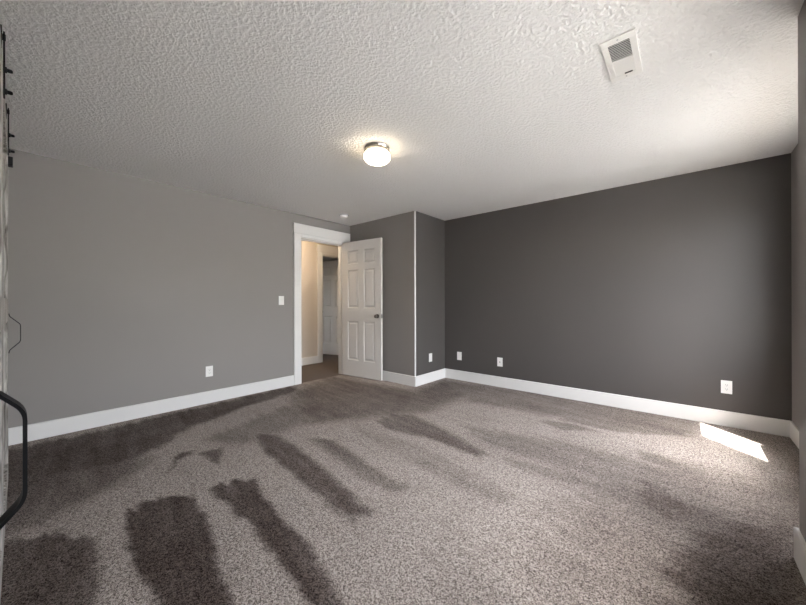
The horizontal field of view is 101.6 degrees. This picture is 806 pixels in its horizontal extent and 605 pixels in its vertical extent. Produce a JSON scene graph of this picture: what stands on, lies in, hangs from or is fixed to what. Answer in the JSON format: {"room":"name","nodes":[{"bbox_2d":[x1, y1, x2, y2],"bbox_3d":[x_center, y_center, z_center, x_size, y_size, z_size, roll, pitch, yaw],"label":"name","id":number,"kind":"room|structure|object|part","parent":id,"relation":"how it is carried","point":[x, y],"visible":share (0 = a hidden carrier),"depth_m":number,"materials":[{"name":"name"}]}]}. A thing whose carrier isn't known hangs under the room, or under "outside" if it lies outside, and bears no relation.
{"room":"empty bedroom","nodes":[
{"label":"empty bedroom","id":0,"kind":"room"},
{"bbox_2d":[8,148,349,427],"bbox_3d":[-2.027,-0.050,4.155,0.060,2.440,4.272,0,0,41],"label":"wall","id":1,"kind":"structure","parent":0,"point":[123,290],"depth_m":3.30,"materials":[{"name":"grey paint"}]},
{"bbox_2d":[8,375,293,445],"bbox_3d":[-2.410,1.100,3.647,0.015,0.140,2.660,0,0,41],"label":"baseboard","id":2,"kind":"structure","parent":1,"relation":"attached to","point":[46,429],"depth_m":3.31,"materials":[{"name":"white paint"}]},
{"bbox_2d":[206,366,212,376],"bbox_3d":[-2.256,0.802,3.831,0.009,0.122,0.076,0,0,41],"label":"power outlet","id":3,"kind":"object","parent":1,"relation":"attached to","point":[209,369],"visible":1,"depth_m":3.83,"materials":[{"name":"white plastic"}]},
{"bbox_2d":[279,296,283,304],"bbox_3d":[-1.670,-0.028,4.517,0.012,0.122,0.076,0,0,41],"label":"light switch","id":4,"kind":"object","parent":1,"relation":"attached to","point":[281,298],"visible":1,"depth_m":4.51,"materials":[{"name":"white plastic"}]},
{"bbox_2d":[293,223,349,384],"bbox_3d":[-1.212,0.019,5.040,0.026,2.300,1.033,0,0,41],"label":"trim","id":5,"kind":"structure","parent":1,"relation":"attached to","point":[299,230],"depth_m":4.71,"materials":[{"name":"white paint"}]},
{"bbox_2d":[301,237,342,382],"bbox_3d":[-1.267,0.111,5.087,0.120,2.116,0.797,0,0,41],"label":"trim","id":6,"kind":"structure","parent":1,"relation":"attached to","point":[340,247],"depth_m":5.36,"materials":[{"name":"white paint"}]},
{"bbox_2d":[342,238,382,380],"bbox_3d":[-0.643,0.098,5.090,0.802,2.112,0.159,0,0,35],"label":"door","id":7,"kind":"structure","parent":1,"relation":"in","point":[362,259],"depth_m":5.05,"materials":[{"name":"white paint"}]},
{"bbox_2d":[301,240,337,357],"bbox_3d":[-1.878,-0.048,6.219,0.120,2.440,5.400,0,0,41],"label":"wall","id":8,"kind":"structure","parent":0,"point":[309,329],"depth_m":6.24,"materials":[{"name":"beige paint"}]},
{"bbox_2d":[302,356,317,365],"bbox_3d":[-2.577,1.102,5.295,0.015,0.140,2.845,0,0,41],"label":"baseboard","id":9,"kind":"structure","parent":8,"relation":"attached to","point":[314,359],"depth_m":6.22,"materials":[{"name":"white paint"}]},
{"bbox_2d":[317,244,337,362],"bbox_3d":[-1.312,0.021,6.768,0.026,2.300,1.068,0,0,41],"label":"trim","id":10,"kind":"structure","parent":8,"relation":"attached to","point":[321,249],"depth_m":6.41,"materials":[{"name":"white paint"}]},
{"bbox_2d":[322,255,337,285],"bbox_3d":[-1.367,0.113,6.815,0.120,2.116,0.832,0,0,41],"label":"trim","id":11,"kind":"structure","parent":8,"relation":"attached to","point":[322,255],"depth_m":6.47,"materials":[{"name":"white paint"}]},
{"bbox_2d":[323,260,337,354],"bbox_3d":[-1.525,0.113,7.299,0.804,2.090,0.159,0,0,25],"label":"door","id":12,"kind":"structure","parent":8,"relation":"in","point":[330,268],"depth_m":7.33,"materials":[{"name":"white paint"}]},
{"bbox_2d":[302,354,341,382],"bbox_3d":[-2.521,1.199,6.771,4.180,0.050,5.400,0,0,41],"label":"floor","id":13,"kind":"structure","parent":0,"point":[328,367],"depth_m":5.74,"materials":[{"name":"beige carpet"}]},
{"bbox_2d":[350,211,419,375],"bbox_3d":[-0.320,-0.053,5.045,1.374,2.440,0.100,0,0,41],"label":"wall","id":14,"kind":"structure","parent":0,"point":[396,232],"depth_m":4.76,"materials":[{"name":"grey paint"}]},
{"bbox_2d":[383,371,415,386],"bbox_3d":[-0.342,1.097,4.989,1.369,0.140,0.015,0,0,41],"label":"baseboard","id":15,"kind":"structure","parent":14,"relation":"attached to","point":[404,379],"depth_m":4.73,"materials":[{"name":"white paint"}]},
{"bbox_2d":[414,211,415,375],"bbox_3d":[0.168,-0.125,4.572,0.023,2.300,0.023,0,0,41],"label":"trim","id":16,"kind":"structure","parent":14,"relation":"attached to","point":[414,211],"depth_m":4.56,"materials":[{"name":"white paint"}]},
{"bbox_2d":[0,0,803,260],"bbox_3d":[-0.956,-1.332,4.703,9.260,0.120,6.500,0,0,41],"label":"ceiling","id":17,"kind":"structure","parent":0,"point":[478,106],"depth_m":2.03,"materials":[{"name":"white paint"}]},
{"bbox_2d":[339,214,348,218],"bbox_3d":[-0.859,-1.250,4.785,0.148,0.043,0.148,0,0,41],"label":"smoke detector","id":18,"kind":"object","parent":17,"relation":"attached to","point":[344,216],"visible":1,"depth_m":4.74,"materials":[{"name":"grey plastic"}]},
{"bbox_2d":[364,142,389,165],"bbox_3d":[-0.213,-1.210,2.708,0.218,0.131,0.218,0,0,41],"label":"flush ceiling light","id":19,"kind":"object","parent":17,"relation":"attached to","point":[375,153],"visible":1,"depth_m":2.63,"materials":[{"name":"white glass"}]},
{"bbox_2d":[599,28,642,82],"bbox_3d":[1.147,-1.273,1.719,0.146,0.013,0.376,0,0,41],"label":"ceiling vent","id":20,"kind":"object","parent":17,"relation":"in","point":[621,54],"visible":1,"depth_m":1.70,"materials":[{"name":"white plastic"}]},
{"bbox_2d":[0,374,805,604],"bbox_3d":[0.025,1.164,2.727,4.949,0.001,4.493,0,0,41],"label":"floor","id":21,"kind":"structure","parent":0,"point":[343,489],"depth_m":1.92,"materials":[{"name":"beige carpet"}]},
{"bbox_2d":[419,212,444,374],"bbox_3d":[0.397,-0.055,4.918,0.120,2.440,0.641,0,0,41],"label":"wall","id":22,"kind":"structure","parent":0,"point":[431,229],"depth_m":4.87,"materials":[{"name":"grey paint"}]},
{"bbox_2d":[416,368,444,386],"bbox_3d":[0.418,1.095,4.835,0.015,0.140,0.741,0,0,41],"label":"baseboard","id":23,"kind":"structure","parent":22,"relation":"attached to","point":[422,379],"depth_m":4.80,"materials":[{"name":"white paint"}]},
{"bbox_2d":[445,153,791,420],"bbox_3d":[2.053,-0.059,4.019,3.805,2.440,0.150,0,0,41],"label":"wall","id":24,"kind":"structure","parent":0,"point":[668,289],"depth_m":3.49,"materials":[{"name":"grey paint"}]},
{"bbox_2d":[457,352,461,359],"bbox_3d":[0.848,0.805,4.949,0.076,0.122,0.008,0,0,41],"label":"power outlet","id":25,"kind":"object","parent":24,"relation":"attached to","point":[459,354],"visible":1,"depth_m":4.94,"materials":[{"name":"white plastic"}]},
{"bbox_2d":[497,357,502,366],"bbox_3d":[1.332,0.821,4.528,0.076,0.122,0.017,0,0,41],"label":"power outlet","id":26,"kind":"object","parent":24,"relation":"attached to","point":[499,360],"visible":1,"depth_m":4.52,"materials":[{"name":"white plastic"}]},
{"bbox_2d":[445,368,789,436],"bbox_3d":[1.991,1.091,3.965,3.535,0.140,0.015,0,0,41],"label":"baseboard","id":27,"kind":"structure","parent":24,"relation":"attached to","point":[774,426],"depth_m":3.49,"materials":[{"name":"white paint"}]},
{"bbox_2d":[721,380,731,393],"bbox_3d":[3.030,0.792,3.079,0.076,0.122,0.009,0,0,41],"label":"power outlet","id":28,"kind":"object","parent":24,"relation":"attached to","point":[726,386],"visible":1,"depth_m":3.08,"materials":[{"name":"white plastic"}]},
{"bbox_2d":[791,144,798,427],"bbox_3d":[2.722,-0.063,1.992,0.150,2.440,2.058,0,0,41],"label":"wall","id":29,"kind":"structure","parent":0,"point":[794,154],"depth_m":2.73,"materials":[{"name":"grey paint"}]},
{"bbox_2d":[790,421,798,448],"bbox_3d":[2.669,1.087,2.052,0.015,0.140,2.038,0,0,41],"label":"baseboard","id":30,"kind":"structure","parent":29,"relation":"attached to","point":[794,430],"depth_m":2.70,"materials":[{"name":"white paint"}]},
{"bbox_2d":[798,0,805,541],"bbox_3d":[1.111,-0.061,0.348,0.458,2.440,2.575,0,0,41],"label":"wall","id":31,"kind":"structure","parent":0,"point":[802,14],"depth_m":1.43,"materials":[{"name":"grey paint"}]},
{"bbox_2d":[794,527,805,584],"bbox_3d":[0.994,1.089,0.571,0.015,0.140,2.420,0,0,41],"label":"baseboard","id":32,"kind":"structure","parent":31,"relation":"attached to","point":[799,542],"depth_m":1.42,"materials":[{"name":"white paint"}]},
{"bbox_3d":[-1.594,-1.169,1.238,3.200,0.070,0.066,0,0,41],"label":"barn door track","id":33,"kind":"object","parent":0,"visible":0},
{"bbox_2d":[0,24,20,555],"bbox_3d":[-2.173,-0.054,1.807,1.115,2.420,0.096,0,0,41],"label":"sliding barn door","id":34,"kind":"structure","parent":33,"relation":"hanging from","point":[5,133],"depth_m":2.07,"materials":[{"name":"grey wood"}]},
{"bbox_3d":[-2.185,-1.012,1.796,0.855,0.140,0.020,0,0,41],"label":"rail","id":35,"kind":"part","parent":34,"relation":"part of","materials":[{"name":"grey wood"}]},
{"bbox_3d":[-2.183,0.047,1.795,0.855,0.140,0.020,0,0,41],"label":"rail","id":36,"kind":"part","parent":34,"relation":"part of","materials":[{"name":"grey wood"}]},
{"bbox_3d":[-2.181,1.086,1.794,0.855,0.140,0.020,0,0,41],"label":"rail","id":37,"kind":"part","parent":34,"relation":"part of","materials":[{"name":"grey wood"}]},
{"bbox_2d":[8,156,12,167],"bbox_3d":[-2.575,-0.921,2.152,0.060,0.056,0.028,0,0,41],"label":"bracket","id":38,"kind":"object","parent":34,"relation":"attached to","point":[10,159],"depth_m":2.14,"materials":[{"name":"black metal"}]},
{"bbox_3d":[-2.528,0.199,2.141,0.025,0.256,0.052,0,0,41],"label":"handle","id":39,"kind":"part","parent":34,"relation":"part of","materials":[{"name":"black metal"}]},
{"bbox_2d":[0,29,27,602],"bbox_3d":[-1.095,-0.058,0.883,1.705,2.420,0.096,0,0,41],"label":"sliding barn door","id":40,"kind":"structure","parent":33,"relation":"hanging from","point":[13,509],"depth_m":1.34,"materials":[{"name":"grey wood"}]},
{"bbox_3d":[-1.107,-1.016,0.872,1.445,0.140,0.020,0,0,41],"label":"rail","id":41,"kind":"part","parent":40,"relation":"part of","materials":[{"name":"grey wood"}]},
{"bbox_3d":[-1.105,0.043,0.871,1.445,0.140,0.020,0,0,41],"label":"rail","id":42,"kind":"part","parent":40,"relation":"part of","materials":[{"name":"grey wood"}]},
{"bbox_3d":[-1.102,1.082,0.870,1.445,0.140,0.020,0,0,41],"label":"rail","id":43,"kind":"part","parent":40,"relation":"part of","materials":[{"name":"grey wood"}]},
{"bbox_3d":[-0.498,0.193,0.401,0.025,0.256,0.052,0,0,41],"label":"handle","id":44,"kind":"part","parent":40,"relation":"part of","materials":[{"name":"black metal"}]}
]}

